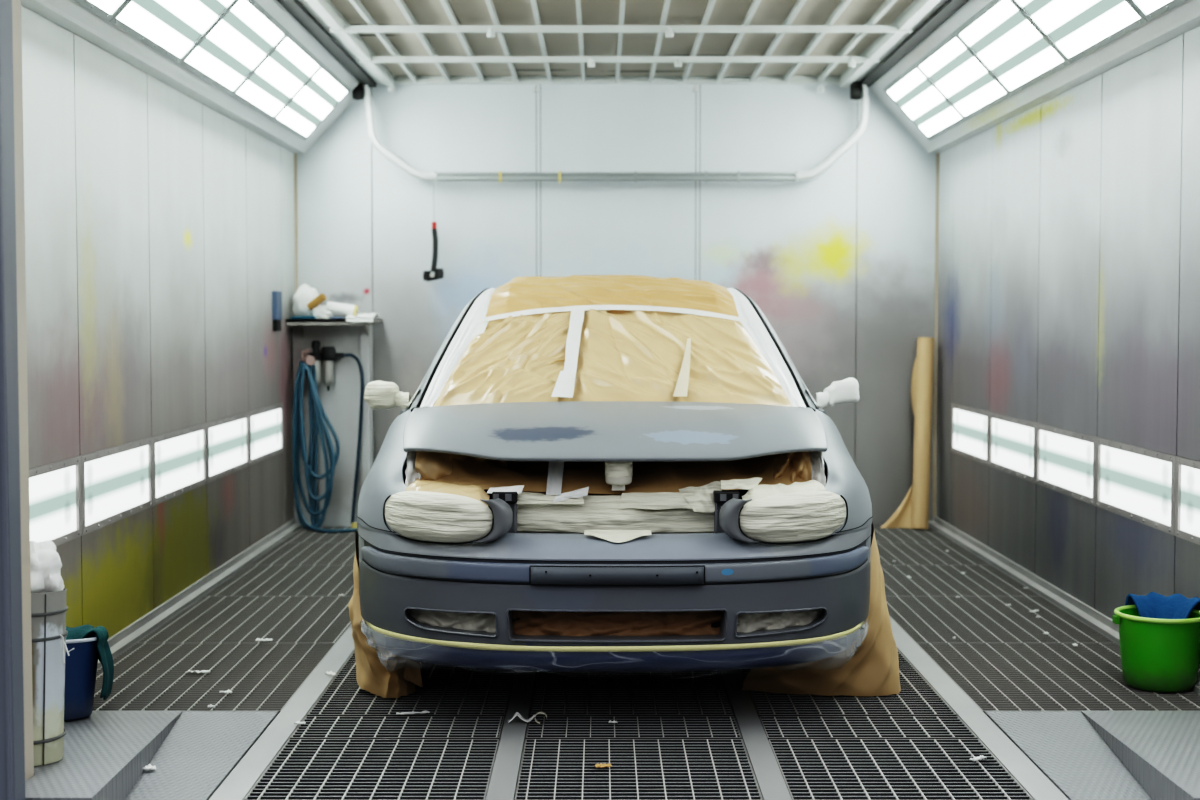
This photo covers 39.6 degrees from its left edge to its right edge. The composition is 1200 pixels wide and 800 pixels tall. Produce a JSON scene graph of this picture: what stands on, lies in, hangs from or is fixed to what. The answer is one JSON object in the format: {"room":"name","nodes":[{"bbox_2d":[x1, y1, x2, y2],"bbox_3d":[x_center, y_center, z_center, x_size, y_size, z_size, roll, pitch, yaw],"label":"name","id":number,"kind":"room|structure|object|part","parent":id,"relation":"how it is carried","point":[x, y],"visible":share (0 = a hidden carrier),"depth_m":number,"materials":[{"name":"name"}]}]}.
{"room":"auto repair garage","nodes":[
{"label":"auto repair garage","id":0,"kind":"room"},
{"bbox_2d":[12,0,33,779],"bbox_3d":[0.105,-0.406,4.285,4.270,3.200,0.080,0,3,0],"label":"wall","id":1,"kind":"structure","parent":0,"point":[16,4],"depth_m":4.31,"materials":[{"name":"metal"}]},
{"bbox_2d":[21,5,294,638],"bbox_3d":[-1.970,-0.233,7.467,0.080,2.550,6.340,0,3,0],"label":"wall","id":2,"kind":"structure","parent":0,"point":[160,226],"depth_m":7.11,"materials":[{"name":"metal"}]},
{"bbox_2d":[29,456,81,545],"bbox_3d":[-1.940,0.380,5.700,0.040,0.296,0.985,0,3,0],"label":"wall light","id":3,"kind":"object","parent":2,"relation":"attached to","point":[55,494],"visible":0.59,"depth_m":5.92,"materials":[{"name":"plastic"}]},
{"bbox_2d":[74,0,127,21],"bbox_3d":[-1.666,-1.524,5.610,0.296,0.318,1.010,0,3,0],"label":"ceiling light","id":4,"kind":"object","parent":2,"relation":"attached to","point":[106,9],"visible":1,"depth_m":6.01,"materials":[{"name":"grey"}]},
{"bbox_2d":[89,0,121,13],"bbox_3d":[-1.668,-1.527,5.610,0.006,0.370,0.958,43,2,-2],"label":"diffuser","id":5,"kind":"object","parent":4,"relation":"attached to","point":[96,6],"depth_m":6.00,"materials":[{"name":"plastic"}]},
{"bbox_2d":[81,437,152,534],"bbox_3d":[-1.940,0.333,6.689,0.040,0.296,0.985,0,3,0],"label":"wall light","id":6,"kind":"object","parent":2,"relation":"attached to","point":[117,481],"visible":0.98,"depth_m":6.66,"materials":[{"name":"glass"}]},
{"bbox_2d":[109,0,235,63],"bbox_3d":[-1.666,-1.573,6.626,0.296,0.318,1.010,0,3,0],"label":"ceiling light","id":7,"kind":"object","parent":2,"relation":"attached to","point":[172,28],"visible":1,"depth_m":6.73,"materials":[{"name":"grey"}]},
{"bbox_2d":[153,423,206,505],"bbox_3d":[-1.940,0.285,7.678,0.040,0.296,0.985,0,3,0],"label":"wall light","id":8,"kind":"object","parent":2,"relation":"attached to","point":[179,456],"visible":0.96,"depth_m":7.66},
{"bbox_2d":[21,0,359,153],"bbox_3d":[-1.708,-1.731,7.375,0.485,0.650,6.300,0,3,0],"label":"trim","id":9,"kind":"structure","parent":2,"relation":"attached to","point":[70,15],"depth_m":7.59,"materials":[{"name":"metal"}]},
{"bbox_2d":[97,519,301,668],"bbox_3d":[-1.903,0.929,7.548,0.055,0.080,6.190,0,3,0],"label":"baseboard","id":10,"kind":"structure","parent":2,"relation":"attached to","point":[121,641],"depth_m":7.77,"materials":[{"name":"metal"}]},
{"bbox_2d":[207,412,249,482],"bbox_3d":[-1.940,0.238,8.666,0.040,0.296,0.985,0,3,0],"label":"wall light","id":11,"kind":"object","parent":2,"relation":"attached to","point":[228,441],"visible":0.98,"depth_m":8.66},
{"bbox_2d":[179,0,288,95],"bbox_3d":[-1.666,-1.622,7.642,0.296,0.318,1.010,0,3,0],"label":"ceiling light","id":12,"kind":"object","parent":2,"relation":"attached to","point":[246,34],"visible":1,"depth_m":7.62,"materials":[{"name":"grey"}]},
{"bbox_2d":[249,403,283,465],"bbox_3d":[-1.940,0.190,9.655,0.040,0.296,0.985,0,3,0],"label":"wall light","id":13,"kind":"object","parent":2,"relation":"attached to","point":[266,425],"visible":0.98,"depth_m":9.65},
{"bbox_2d":[251,408,280,458],"bbox_3d":[-1.948,0.190,9.655,0.024,0.242,0.915,0,3,0],"label":"diffuser","id":14,"kind":"object","parent":13,"relation":"attached to","point":[265,422],"depth_m":9.65,"materials":[{"name":"plastic"}]},
{"bbox_2d":[272,291,281,330],"bbox_3d":[-1.915,-0.527,9.886,0.030,0.235,0.150,0,3,0],"label":"wall box","id":15,"kind":"object","parent":2,"relation":"attached to","point":[276,295],"visible":1,"depth_m":9.83,"materials":[{"name":"blue"}]},
{"bbox_2d":[232,32,322,120],"bbox_3d":[-1.666,-1.671,8.658,0.296,0.318,1.010,0,3,0],"label":"ceiling light","id":16,"kind":"object","parent":2,"relation":"attached to","point":[283,73],"visible":1,"depth_m":8.64,"materials":[{"name":"grey"}]},
{"bbox_2d":[272,64,350,140],"bbox_3d":[-1.666,-1.719,9.674,0.296,0.318,1.010,0,3,0],"label":"ceiling light","id":17,"kind":"object","parent":2,"relation":"attached to","point":[324,91],"visible":1,"depth_m":9.66,"materials":[{"name":"grey"}]},
{"bbox_2d":[297,84,935,523],"bbox_3d":[0.105,-0.609,10.603,4.270,3.000,0.060,0,3,0],"label":"wall","id":18,"kind":"structure","parent":0,"point":[839,262],"depth_m":10.55,"materials":[{"name":"metal"}]},
{"bbox_2d":[294,153,297,292],"bbox_3d":[-1.922,-1.037,10.544,0.016,1.040,0.016,0,3,0],"label":"trim","id":19,"kind":"structure","parent":18,"relation":"attached to","point":[295,154],"depth_m":10.53,"materials":[{"name":"metal"}]},
{"bbox_2d":[287,319,382,337],"bbox_3d":[-1.647,-0.446,10.384,0.535,0.116,0.388,0,3,0],"label":"shelf","id":20,"kind":"object","parent":18,"relation":"attached to","point":[300,323],"visible":0.94,"depth_m":10.19,"materials":[{"name":"metal"}]},
{"bbox_2d":[291,316,314,318],"bbox_3d":[-1.823,-0.507,10.245,0.145,0.016,0.085,0,3,0],"label":"pad","id":21,"kind":"object","parent":20,"relation":"on","point":[292,317],"visible":1,"depth_m":10.21,"materials":[{"name":"blue"}]},
{"bbox_2d":[292,284,318,315],"bbox_3d":[-1.828,-0.620,10.362,0.176,0.206,0.192,0,3,0],"label":"paper","id":22,"kind":"object","parent":20,"relation":"on","point":[305,294],"visible":0.67,"depth_m":10.30,"materials":[{"name":"white paper"}]},
{"bbox_2d":[309,305,332,318],"bbox_3d":[-1.718,-0.543,10.286,0.155,0.085,0.103,0,3,0],"label":"paper","id":23,"kind":"object","parent":20,"relation":"on","point":[320,312],"visible":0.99,"depth_m":10.25,"materials":[{"name":"white paper"}]},
{"bbox_2d":[307,293,326,310],"bbox_3d":[-1.742,-0.604,10.253,0.126,0.108,0.047,1,3,15],"label":"cardboard tube","id":24,"kind":"object","parent":23,"relation":"on","point":[318,300],"visible":1,"depth_m":10.24,"materials":[{"name":"brown"}]},
{"bbox_2d":[326,302,357,316],"bbox_3d":[-1.592,-0.555,10.286,0.194,0.105,0.082,0,3,0],"label":"tape roll","id":25,"kind":"object","parent":20,"relation":"on","point":[337,309],"visible":0.91,"depth_m":10.25,"materials":[{"name":"white paper"}]},
{"bbox_2d":[346,312,379,322],"bbox_3d":[-1.467,-0.511,10.326,0.168,0.067,0.325,0,3,0],"label":"cloth","id":26,"kind":"object","parent":20,"relation":"on","point":[360,317],"visible":0.94,"depth_m":10.18,"materials":[{"name":"white fabric"}]},
{"bbox_2d":[933,153,938,515],"bbox_3d":[2.132,-0.407,10.575,0.016,2.300,0.016,0,3,0],"label":"trim","id":27,"kind":"structure","parent":18,"relation":"attached to","point":[937,154],"depth_m":10.57,"materials":[{"name":"metal"}]},
{"bbox_2d":[277,0,968,92],"bbox_3d":[0.105,-1.856,7.389,4.070,0.160,6.340,0,3,0],"label":"ceiling","id":28,"kind":"structure","parent":0,"point":[388,43],"depth_m":8.96,"materials":[{"name":"white"}]},
{"bbox_3d":[-1.161,-1.864,7.354,0.022,0.038,6.270,0,3,0],"label":"lattice rod","id":29,"kind":"part","parent":28,"relation":"part of","materials":[{"name":"metal"}]},
{"bbox_3d":[-0.950,-1.864,7.354,0.022,0.038,6.270,0,3,0],"label":"lattice rod","id":30,"kind":"part","parent":28,"relation":"part of","materials":[{"name":"metal"}]},
{"bbox_3d":[-0.738,-1.864,7.354,0.022,0.038,6.270,0,3,0],"label":"lattice rod","id":31,"kind":"part","parent":28,"relation":"part of","materials":[{"name":"metal"}]},
{"bbox_3d":[-0.526,-1.864,7.354,0.022,0.038,6.270,0,3,0],"label":"lattice rod","id":32,"kind":"part","parent":28,"relation":"part of","materials":[{"name":"metal"}]},
{"bbox_3d":[-0.315,-1.864,7.354,0.022,0.038,6.270,0,3,0],"label":"lattice rod","id":33,"kind":"part","parent":28,"relation":"part of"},
{"bbox_3d":[-0.103,-1.864,7.354,0.022,0.038,6.270,0,3,0],"label":"lattice rod","id":34,"kind":"part","parent":28,"relation":"part of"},
{"bbox_2d":[352,82,868,182],"bbox_3d":[0.072,-1.662,10.332,3.198,0.620,0.100,0,3,0],"label":"pipe","id":35,"kind":"object","parent":28,"relation":"hanging from","point":[856,90],"visible":1,"depth_m":10.35,"materials":[{"name":"grey"}]},
{"bbox_2d":[423,182,443,281],"bbox_3d":[-1.040,-1.050,10.399,0.131,0.621,0.065,0,3,0],"label":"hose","id":36,"kind":"object","parent":35,"relation":"hanging from","point":[439,273],"visible":1,"depth_m":10.39,"materials":[{"name":"black"}]},
{"bbox_3d":[0.100,-1.389,10.365,2.260,0.056,0.021,0,3,0],"label":"rail","id":37,"kind":"part","parent":35,"relation":"part of","materials":[{"name":"grey"}]},
{"bbox_3d":[0.108,-1.864,7.354,0.022,0.038,6.270,0,3,0],"label":"lattice rod","id":38,"kind":"part","parent":28,"relation":"part of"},
{"bbox_3d":[0.320,-1.864,7.354,0.022,0.038,6.270,0,3,0],"label":"lattice rod","id":39,"kind":"part","parent":28,"relation":"part of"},
{"bbox_3d":[0.531,-1.864,7.354,0.022,0.038,6.270,0,3,0],"label":"lattice rod","id":40,"kind":"part","parent":28,"relation":"part of","materials":[{"name":"metal"}]},
{"bbox_3d":[0.743,-1.864,7.354,0.022,0.038,6.270,0,3,0],"label":"lattice rod","id":41,"kind":"part","parent":28,"relation":"part of","materials":[{"name":"metal"}]},
{"bbox_3d":[0.954,-1.864,7.354,0.022,0.038,6.270,0,3,0],"label":"lattice rod","id":42,"kind":"part","parent":28,"relation":"part of","materials":[{"name":"metal"}]},
{"bbox_3d":[1.165,-1.864,7.354,0.022,0.038,6.270,0,3,0],"label":"lattice rod","id":43,"kind":"part","parent":28,"relation":"part of","materials":[{"name":"metal"}]},
{"bbox_3d":[1.377,-1.864,7.354,0.022,0.038,6.270,0,3,0],"label":"lattice rod","id":44,"kind":"part","parent":28,"relation":"part of","materials":[{"name":"metal"}]},
{"bbox_2d":[92,524,1199,799],"bbox_3d":[0.105,1.168,7.461,4.170,0.452,6.486,0,3,0],"label":"floor","id":45,"kind":"structure","parent":0,"point":[687,735],"depth_m":5.64,"materials":[{"name":"black"}]},
{"bbox_2d":[186,670,209,672],"bbox_3d":[-1.475,0.996,6.115,0.090,0.010,0.026,0,3,-4],"label":"paper scrap","id":46,"kind":"object","parent":45,"relation":"on","point":[188,671],"visible":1,"depth_m":6.11,"materials":[{"name":"white"}]},
{"bbox_2d":[125,711,277,799],"bbox_3d":[-1.498,1.084,4.810,0.863,0.033,1.445,0,3,0],"label":"plate","id":47,"kind":"object","parent":45,"relation":"on","point":[201,749],"visible":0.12,"depth_m":4.99,"materials":[{"name":"metal"}]},
{"bbox_2d":[25,711,181,799],"bbox_3d":[-1.577,1.003,4.799,0.665,0.127,1.430,0,3,0],"label":"ramp","id":48,"kind":"object","parent":47,"relation":"on","point":[106,753],"visible":0.67,"depth_m":4.70,"materials":[{"name":"metal"}]},
{"bbox_2d":[31,588,73,765],"bbox_3d":[-1.615,0.757,4.592,0.299,0.486,0.304,-2,3,-38],"label":"bin","id":49,"kind":"object","parent":48,"relation":"on","point":[48,609],"visible":0.6,"depth_m":4.53,"materials":[{"name":"grey"}]},
{"bbox_2d":[30,540,64,592],"bbox_3d":[-1.573,0.470,4.624,0.166,0.164,0.169,1,3,18],"label":"crumpled paper","id":50,"kind":"object","parent":49,"relation":"in","point":[45,562],"visible":0.38,"depth_m":4.59,"materials":[{"name":"white paper"}]},
{"bbox_2d":[64,635,98,720],"bbox_3d":[-1.745,0.887,5.370,0.281,0.278,0.280,1,3,19],"label":"bucket","id":51,"kind":"object","parent":48,"relation":"on","point":[82,662],"visible":0.32,"depth_m":5.29,"materials":[{"name":"blue plastic"}]},
{"bbox_2d":[66,625,113,699],"bbox_3d":[-1.673,0.845,5.427,0.136,0.236,0.304,-3,4,-43],"label":"cloth","id":52,"kind":"object","parent":51,"relation":"hanging from","point":[105,657],"visible":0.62,"depth_m":5.39,"materials":[{"name":"fabric"}]},
{"bbox_2d":[143,764,155,769],"bbox_3d":[-1.300,1.057,4.796,0.043,0.009,0.039,-1,3,-17],"label":"paper scrap","id":53,"kind":"object","parent":47,"relation":"on","point":[148,766],"visible":1,"depth_m":4.79,"materials":[{"name":"white"}]},
{"bbox_3d":[-1.468,1.021,6.135,0.809,0.029,1.171,0,3,0],"label":"grating panel","id":54,"kind":"part","parent":45,"relation":"part of","materials":[{"name":"grey"}]},
{"bbox_2d":[219,689,232,693],"bbox_3d":[-1.298,1.012,5.787,0.045,0.010,0.027,1,3,11],"label":"paper scrap","id":55,"kind":"object","parent":45,"relation":"on","point":[228,690],"visible":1,"depth_m":5.78,"materials":[{"name":"white"}]},
{"bbox_3d":[-1.468,0.965,7.287,0.809,0.029,1.137,0,3,0],"label":"grating panel","id":56,"kind":"part","parent":45,"relation":"part of","materials":[{"name":"grey"}]},
{"bbox_2d":[255,638,272,640],"bbox_3d":[-1.356,0.967,6.727,0.068,0.010,0.031,-1,3,-12],"label":"paper scrap","id":57,"kind":"object","parent":45,"relation":"on","point":[257,639],"visible":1,"depth_m":6.72,"materials":[{"name":"white"}]},
{"bbox_3d":[-1.468,0.914,8.357,0.809,0.029,1.000,0,3,0],"label":"grating panel","id":58,"kind":"part","parent":45,"relation":"part of","materials":[{"name":"grey"}]},
{"bbox_3d":[-1.468,0.869,9.304,0.809,0.029,0.897,0,3,0],"label":"grating panel","id":59,"kind":"part","parent":45,"relation":"part of","materials":[{"name":"grey"}]},
{"bbox_3d":[-1.468,0.826,10.186,0.809,0.029,0.862,0,3,0],"label":"grating panel","id":60,"kind":"part","parent":45,"relation":"part of","materials":[{"name":"grey"}]},
{"bbox_2d":[325,671,336,675],"bbox_3d":[-0.981,0.996,6.081,0.053,0.011,0.025,2,4,40],"label":"paper scrap","id":61,"kind":"object","parent":45,"relation":"on","point":[326,672],"visible":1,"depth_m":6.08,"materials":[{"name":"white"}]},
{"bbox_2d":[292,325,373,526],"bbox_3d":[-1.681,0.153,10.524,0.490,1.285,0.169,0,3,0],"label":"panel","id":62,"kind":"object","parent":45,"relation":"on","point":[341,403],"visible":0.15,"depth_m":10.46,"materials":[{"name":"metal"}]},
{"bbox_2d":[301,341,343,390],"bbox_3d":[-1.725,-0.213,10.365,0.270,0.312,0.143,0,3,0],"label":"air regulator","id":63,"kind":"object","parent":62,"relation":"attached to","point":[328,354],"visible":0.98,"depth_m":10.34,"materials":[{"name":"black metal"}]},
{"bbox_2d":[301,348,310,364],"bbox_3d":[-1.828,-0.245,10.360,0.064,0.156,0.040,0,3,0],"label":"outlet","id":64,"kind":"object","parent":63,"relation":"attached to","point":[303,353],"depth_m":10.35,"materials":[{"name":"brown"}]},
{"bbox_2d":[312,360,320,385],"bbox_3d":[-1.765,-0.155,10.364,0.064,0.196,0.064,0,3,0],"label":"bowl","id":65,"kind":"object","parent":63,"relation":"on","point":[317,363],"depth_m":10.34,"materials":[{"name":"plastic"}]},
{"bbox_2d":[292,361,356,532],"bbox_3d":[-1.683,0.286,10.249,0.414,1.047,0.169,1,3,24],"label":"coil","id":66,"kind":"object","parent":63,"relation":"hanging from","point":[316,419],"visible":1,"depth_m":10.27,"materials":[{"name":"blue"}]},
{"bbox_2d":[323,360,332,390],"bbox_3d":[-1.690,-0.155,10.364,0.064,0.196,0.064,0,3,0],"label":"bowl","id":67,"kind":"object","parent":63,"relation":"on","point":[327,364],"depth_m":10.34,"materials":[{"name":"plastic"}]},
{"bbox_2d":[344,353,363,523],"bbox_3d":[-1.529,0.241,10.387,0.123,1.065,0.040,-1,3,-12],"label":"air hose","id":68,"kind":"object","parent":63,"relation":"attached to","point":[355,357],"visible":1,"depth_m":10.39,"materials":[{"name":"blue"}]},
{"bbox_2d":[351,523,356,528],"bbox_3d":[-1.525,0.782,10.349,0.044,0.042,0.044,0,3,0],"label":"fitting","id":69,"kind":"object","parent":45,"relation":"on","point":[353,525],"visible":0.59,"depth_m":10.33,"materials":[{"name":"yellow"}]},
{"bbox_3d":[-0.640,1.090,4.694,0.654,0.029,0.965,0,3,0],"label":"grating panel","id":70,"kind":"part","parent":45,"relation":"part of","materials":[{"name":"grey"}]},
{"bbox_3d":[-0.640,1.059,5.335,0.654,0.029,0.279,0,3,0],"label":"grating panel","id":71,"kind":"part","parent":45,"relation":"part of","materials":[{"name":"grey"}]},
{"bbox_3d":[-0.640,1.027,6.000,0.654,0.029,1.000,0,3,0],"label":"grating panel","id":72,"kind":"part","parent":45,"relation":"part of","materials":[{"name":"grey"}]},
{"bbox_2d":[396,710,429,714],"bbox_3d":[-0.615,1.027,5.477,0.110,0.010,0.016,-1,3,-12],"label":"paper scrap","id":73,"kind":"object","parent":45,"relation":"on","point":[425,711],"visible":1,"depth_m":5.47,"materials":[{"name":"white"}]},
{"bbox_2d":[508,712,534,722],"bbox_3d":[-0.253,1.022,5.368,0.089,0.031,0.027,0,3,-3],"label":"paper scrap","id":74,"kind":"object","parent":45,"relation":"on","point":[516,713],"visible":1,"depth_m":5.36,"materials":[{"name":"white"}]},
{"bbox_2d":[535,711,546,723],"bbox_3d":[-0.190,1.020,5.355,0.040,0.036,0.022,0,3,0],"label":"tape curl","id":75,"kind":"object","parent":45,"relation":"on","point":[539,712],"visible":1,"depth_m":5.35,"materials":[{"name":"paper"}]},
{"bbox_2d":[595,763,611,767],"bbox_3d":[0.010,1.058,4.826,0.051,0.009,0.024,-1,3,-11],"label":"paper scrap","id":76,"kind":"object","parent":45,"relation":"on","point":[600,765],"visible":1,"depth_m":4.83,"materials":[{"name":"brown"}]},
{"bbox_2d":[348,275,900,697],"bbox_3d":[0.025,0.205,7.178,1.966,1.503,4.205,0,3,-2],"label":"car","id":77,"kind":"object","parent":45,"relation":"on","point":[586,473],"visible":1,"depth_m":5.39,"materials":[{"name":"grey metal"}]},
{"bbox_2d":[364,380,418,408],"bbox_3d":[-0.802,-0.014,6.595,0.275,0.125,0.141,2,3,30],"label":"mirror","id":78,"kind":"object","parent":77,"relation":"on","point":[378,394],"depth_m":6.58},
{"bbox_3d":[-0.598,-0.254,7.686,0.207,0.506,2.566,0,3,2],"label":"door frame","id":79,"kind":"part","parent":77,"relation":"part of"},
{"bbox_3d":[-0.548,-0.269,7.573,0.139,0.480,2.365,0,3,4],"label":"roof moulding","id":80,"kind":"part","parent":77,"relation":"part of","materials":[{"name":"black plastic"}]},
{"bbox_2d":[403,401,826,461],"bbox_3d":[0.050,0.095,5.826,1.528,0.145,1.157,0,3,0],"label":"hood","id":81,"kind":"object","parent":77,"relation":"attached to","point":[434,431],"depth_m":5.54,"materials":[{"name":"metal"}]},
{"bbox_3d":[0.053,0.538,5.105,0.530,0.054,0.018,0,3,0],"label":"plate panel","id":82,"kind":"part","parent":77,"relation":"part of","materials":[{"name":"plastic"}]},
{"bbox_3d":[0.648,-0.269,7.573,0.139,0.480,2.365,0,3,-4],"label":"roof moulding","id":83,"kind":"part","parent":77,"relation":"part of","materials":[{"name":"black plastic"}]},
{"bbox_3d":[0.698,-0.254,7.686,0.207,0.506,2.566,0,3,-2],"label":"door frame","id":84,"kind":"part","parent":77,"relation":"part of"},
{"bbox_2d":[806,377,859,408],"bbox_3d":[0.906,-0.019,6.595,0.281,0.135,0.141,-1,3,-29],"label":"mirror","id":85,"kind":"object","parent":77,"relation":"on","point":[846,390],"depth_m":6.57,"materials":[{"name":"white paper"}]},
{"bbox_3d":[0.105,1.027,6.000,0.674,0.029,1.000,0,3,0],"label":"grating panel","id":86,"kind":"part","parent":45,"relation":"part of","materials":[{"name":"grey"}]},
{"bbox_3d":[0.105,1.059,5.335,0.674,0.029,0.279,0,3,0],"label":"grating panel","id":87,"kind":"part","parent":45,"relation":"part of","materials":[{"name":"grey"}]},
{"bbox_3d":[0.105,1.090,4.694,0.674,0.029,0.965,0,3,0],"label":"grating panel","id":88,"kind":"part","parent":45,"relation":"part of","materials":[{"name":"grey"}]},
{"bbox_3d":[0.850,1.027,6.000,0.654,0.029,1.000,0,3,0],"label":"grating panel","id":89,"kind":"part","parent":45,"relation":"part of","materials":[{"name":"grey"}]},
{"bbox_3d":[0.850,1.059,5.335,0.654,0.029,0.279,0,3,0],"label":"grating panel","id":90,"kind":"part","parent":45,"relation":"part of","materials":[{"name":"grey"}]},
{"bbox_3d":[0.850,1.090,4.694,0.654,0.029,0.965,0,3,0],"label":"grating panel","id":91,"kind":"part","parent":45,"relation":"part of","materials":[{"name":"grey"}]},
{"bbox_2d":[880,337,933,528],"bbox_3d":[1.958,0.208,10.373,0.384,1.197,0.217,-2,3,-37],"label":"paper roll","id":92,"kind":"object","parent":45,"relation":"on","point":[913,512],"visible":1,"depth_m":10.37,"materials":[{"name":"paper"}]},
{"bbox_3d":[1.677,0.826,10.186,0.809,0.029,0.862,0,3,0],"label":"grating panel","id":93,"kind":"part","parent":45,"relation":"part of","materials":[{"name":"grey"}]},
{"bbox_3d":[1.677,0.869,9.304,0.809,0.029,0.897,0,3,0],"label":"grating panel","id":94,"kind":"part","parent":45,"relation":"part of","materials":[{"name":"grey"}]},
{"bbox_3d":[1.677,0.914,8.357,0.809,0.029,1.000,0,3,0],"label":"grating panel","id":95,"kind":"part","parent":45,"relation":"part of","materials":[{"name":"grey"}]},
{"bbox_2d":[969,755,986,760],"bbox_3d":[1.113,1.052,4.903,0.058,0.012,0.025,-2,3,-34],"label":"paper scrap","id":96,"kind":"object","parent":45,"relation":"on","point":[980,757],"visible":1,"depth_m":4.89,"materials":[{"name":"white"}]},
{"bbox_3d":[1.677,0.965,7.287,0.809,0.029,1.137,0,3,0],"label":"grating panel","id":97,"kind":"part","parent":45,"relation":"part of","materials":[{"name":"grey"}]},
{"bbox_3d":[1.677,1.021,6.135,0.809,0.029,1.171,0,3,0],"label":"grating panel","id":98,"kind":"part","parent":45,"relation":"part of","materials":[{"name":"grey"}]},
{"bbox_2d":[985,711,1152,799],"bbox_3d":[1.708,1.084,4.810,0.863,0.033,1.445,0,3,0],"label":"plate","id":99,"kind":"object","parent":45,"relation":"on","point":[1064,746],"visible":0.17,"depth_m":4.99,"materials":[{"name":"metal"}]},
{"bbox_2d":[1081,711,1199,799],"bbox_3d":[1.787,1.003,4.799,0.665,0.127,1.430,0,3,0],"label":"ramp","id":100,"kind":"object","parent":99,"relation":"on","point":[1160,749],"visible":1,"depth_m":4.87,"materials":[{"name":"metal"}]},
{"bbox_2d":[1112,605,1199,692],"bbox_3d":[1.985,0.882,5.909,0.328,0.266,0.315,0,3,0],"label":"bucket","id":101,"kind":"object","parent":45,"relation":"on","point":[1158,655],"visible":0.96,"depth_m":5.80,"materials":[{"name":"green plastic"}]},
{"bbox_2d":[1125,592,1199,618],"bbox_3d":[2.033,0.771,5.997,0.294,0.145,0.139,1,3,28],"label":"cloth","id":102,"kind":"object","parent":101,"relation":"hanging from","point":[1152,605],"visible":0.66,"depth_m":5.99,"materials":[{"name":"blue"}]},
{"bbox_2d":[936,26,1199,670],"bbox_3d":[2.180,-0.233,7.467,0.080,2.550,6.340,0,3,0],"label":"wall","id":103,"kind":"structure","parent":0,"point":[1069,237],"depth_m":7.42,"materials":[{"name":"metal"}]},
{"bbox_2d":[883,64,965,140],"bbox_3d":[1.876,-1.719,9.674,0.296,0.318,1.010,0,3,0],"label":"ceiling light","id":104,"kind":"object","parent":103,"relation":"attached to","point":[912,91],"visible":1,"depth_m":9.66,"materials":[{"name":"grey"}]},
{"bbox_2d":[915,31,1010,120],"bbox_3d":[1.876,-1.671,8.658,0.296,0.318,1.010,0,3,0],"label":"ceiling light","id":105,"kind":"object","parent":103,"relation":"attached to","point":[951,67],"visible":1,"depth_m":8.63,"materials":[{"name":"grey"}]},
{"bbox_2d":[951,403,988,464],"bbox_3d":[2.150,0.190,9.655,0.040,0.296,0.985,0,3,0],"label":"wall light","id":106,"kind":"object","parent":103,"relation":"attached to","point":[969,425],"visible":0.98,"depth_m":9.65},
{"bbox_2d":[954,0,1069,95],"bbox_3d":[1.876,-1.622,7.642,0.296,0.318,1.010,0,3,0],"label":"ceiling light","id":107,"kind":"object","parent":103,"relation":"attached to","point":[1000,35],"visible":1,"depth_m":7.62,"materials":[{"name":"grey"}]},
{"bbox_2d":[988,412,1035,482],"bbox_3d":[2.150,0.238,8.666,0.040,0.296,0.985,0,3,0],"label":"wall light","id":108,"kind":"object","parent":103,"relation":"attached to","point":[1012,441],"visible":0.99,"depth_m":8.65,"materials":[{"name":"glass"}]},
{"bbox_2d":[868,0,1199,153],"bbox_3d":[1.917,-1.731,7.375,0.485,0.650,6.300,0,3,0],"label":"trim","id":109,"kind":"structure","parent":103,"relation":"attached to","point":[1184,17],"depth_m":7.78,"materials":[{"name":"metal"}]},
{"bbox_2d":[928,516,1199,694],"bbox_3d":[2.112,0.929,7.548,0.055,0.080,6.190,0,3,0],"label":"baseboard","id":110,"kind":"structure","parent":103,"relation":"attached to","point":[1103,624],"depth_m":8.03,"materials":[{"name":"metal"}]},
{"bbox_2d":[1035,423,1095,505],"bbox_3d":[2.150,0.285,7.678,0.040,0.296,0.985,0,3,0],"label":"wall light","id":111,"kind":"object","parent":103,"relation":"attached to","point":[1065,459],"visible":0.98,"depth_m":7.65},
{"bbox_2d":[1013,0,1147,63],"bbox_3d":[1.876,-1.573,6.626,0.296,0.318,1.010,0,3,0],"label":"ceiling light","id":112,"kind":"object","parent":103,"relation":"attached to","point":[1076,29],"visible":1,"depth_m":6.72,"materials":[{"name":"grey"}]},
{"bbox_2d":[1095,437,1175,534],"bbox_3d":[2.150,0.333,6.689,0.040,0.296,0.985,0,3,0],"label":"wall light","id":113,"kind":"object","parent":103,"relation":"attached to","point":[1135,483],"visible":0.98,"depth_m":6.65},
{"bbox_2d":[1129,0,1186,21],"bbox_3d":[1.876,-1.524,5.610,0.296,0.318,1.010,0,3,0],"label":"ceiling light","id":114,"kind":"object","parent":103,"relation":"attached to","point":[1150,9],"visible":1,"depth_m":6.00,"materials":[{"name":"grey"}]},
{"bbox_2d":[1135,0,1170,13],"bbox_3d":[1.878,-1.527,5.610,0.006,0.370,0.958,-43,2,2],"label":"diffuser","id":115,"kind":"object","parent":114,"relation":"attached to","point":[1143,6],"depth_m":6.00,"materials":[{"name":"plastic"}]},
{"bbox_2d":[1174,456,1199,544],"bbox_3d":[2.150,0.380,5.700,0.040,0.296,0.985,0,3,0],"label":"wall light","id":116,"kind":"object","parent":103,"relation":"attached to","point":[1187,471],"visible":1,"depth_m":6.08,"materials":[{"name":"plastic"}]},
{"bbox_2d":[1180,465,1199,535],"bbox_3d":[2.158,0.380,5.700,0.024,0.242,0.915,0,3,0],"label":"diffuser","id":117,"kind":"object","parent":116,"relation":"attached to","point":[1189,474],"depth_m":6.06,"materials":[{"name":"plastic"}]},
{"label":"outside","id":118,"kind":"structure","parent":0,"visible":0},
{"bbox_3d":[0.000,1.355,0.666,12.000,0.130,7.200,0,3,0],"label":"floor","id":119,"kind":"structure","parent":118,"visible":0},
{"bbox_2d":[0,0,24,799],"bbox_3d":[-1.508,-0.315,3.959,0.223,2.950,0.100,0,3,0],"label":"door","id":120,"kind":"structure","parent":119,"relation":"on","point":[12,749],"depth_m":3.97,"materials":[{"name":"metal"}]}
]}

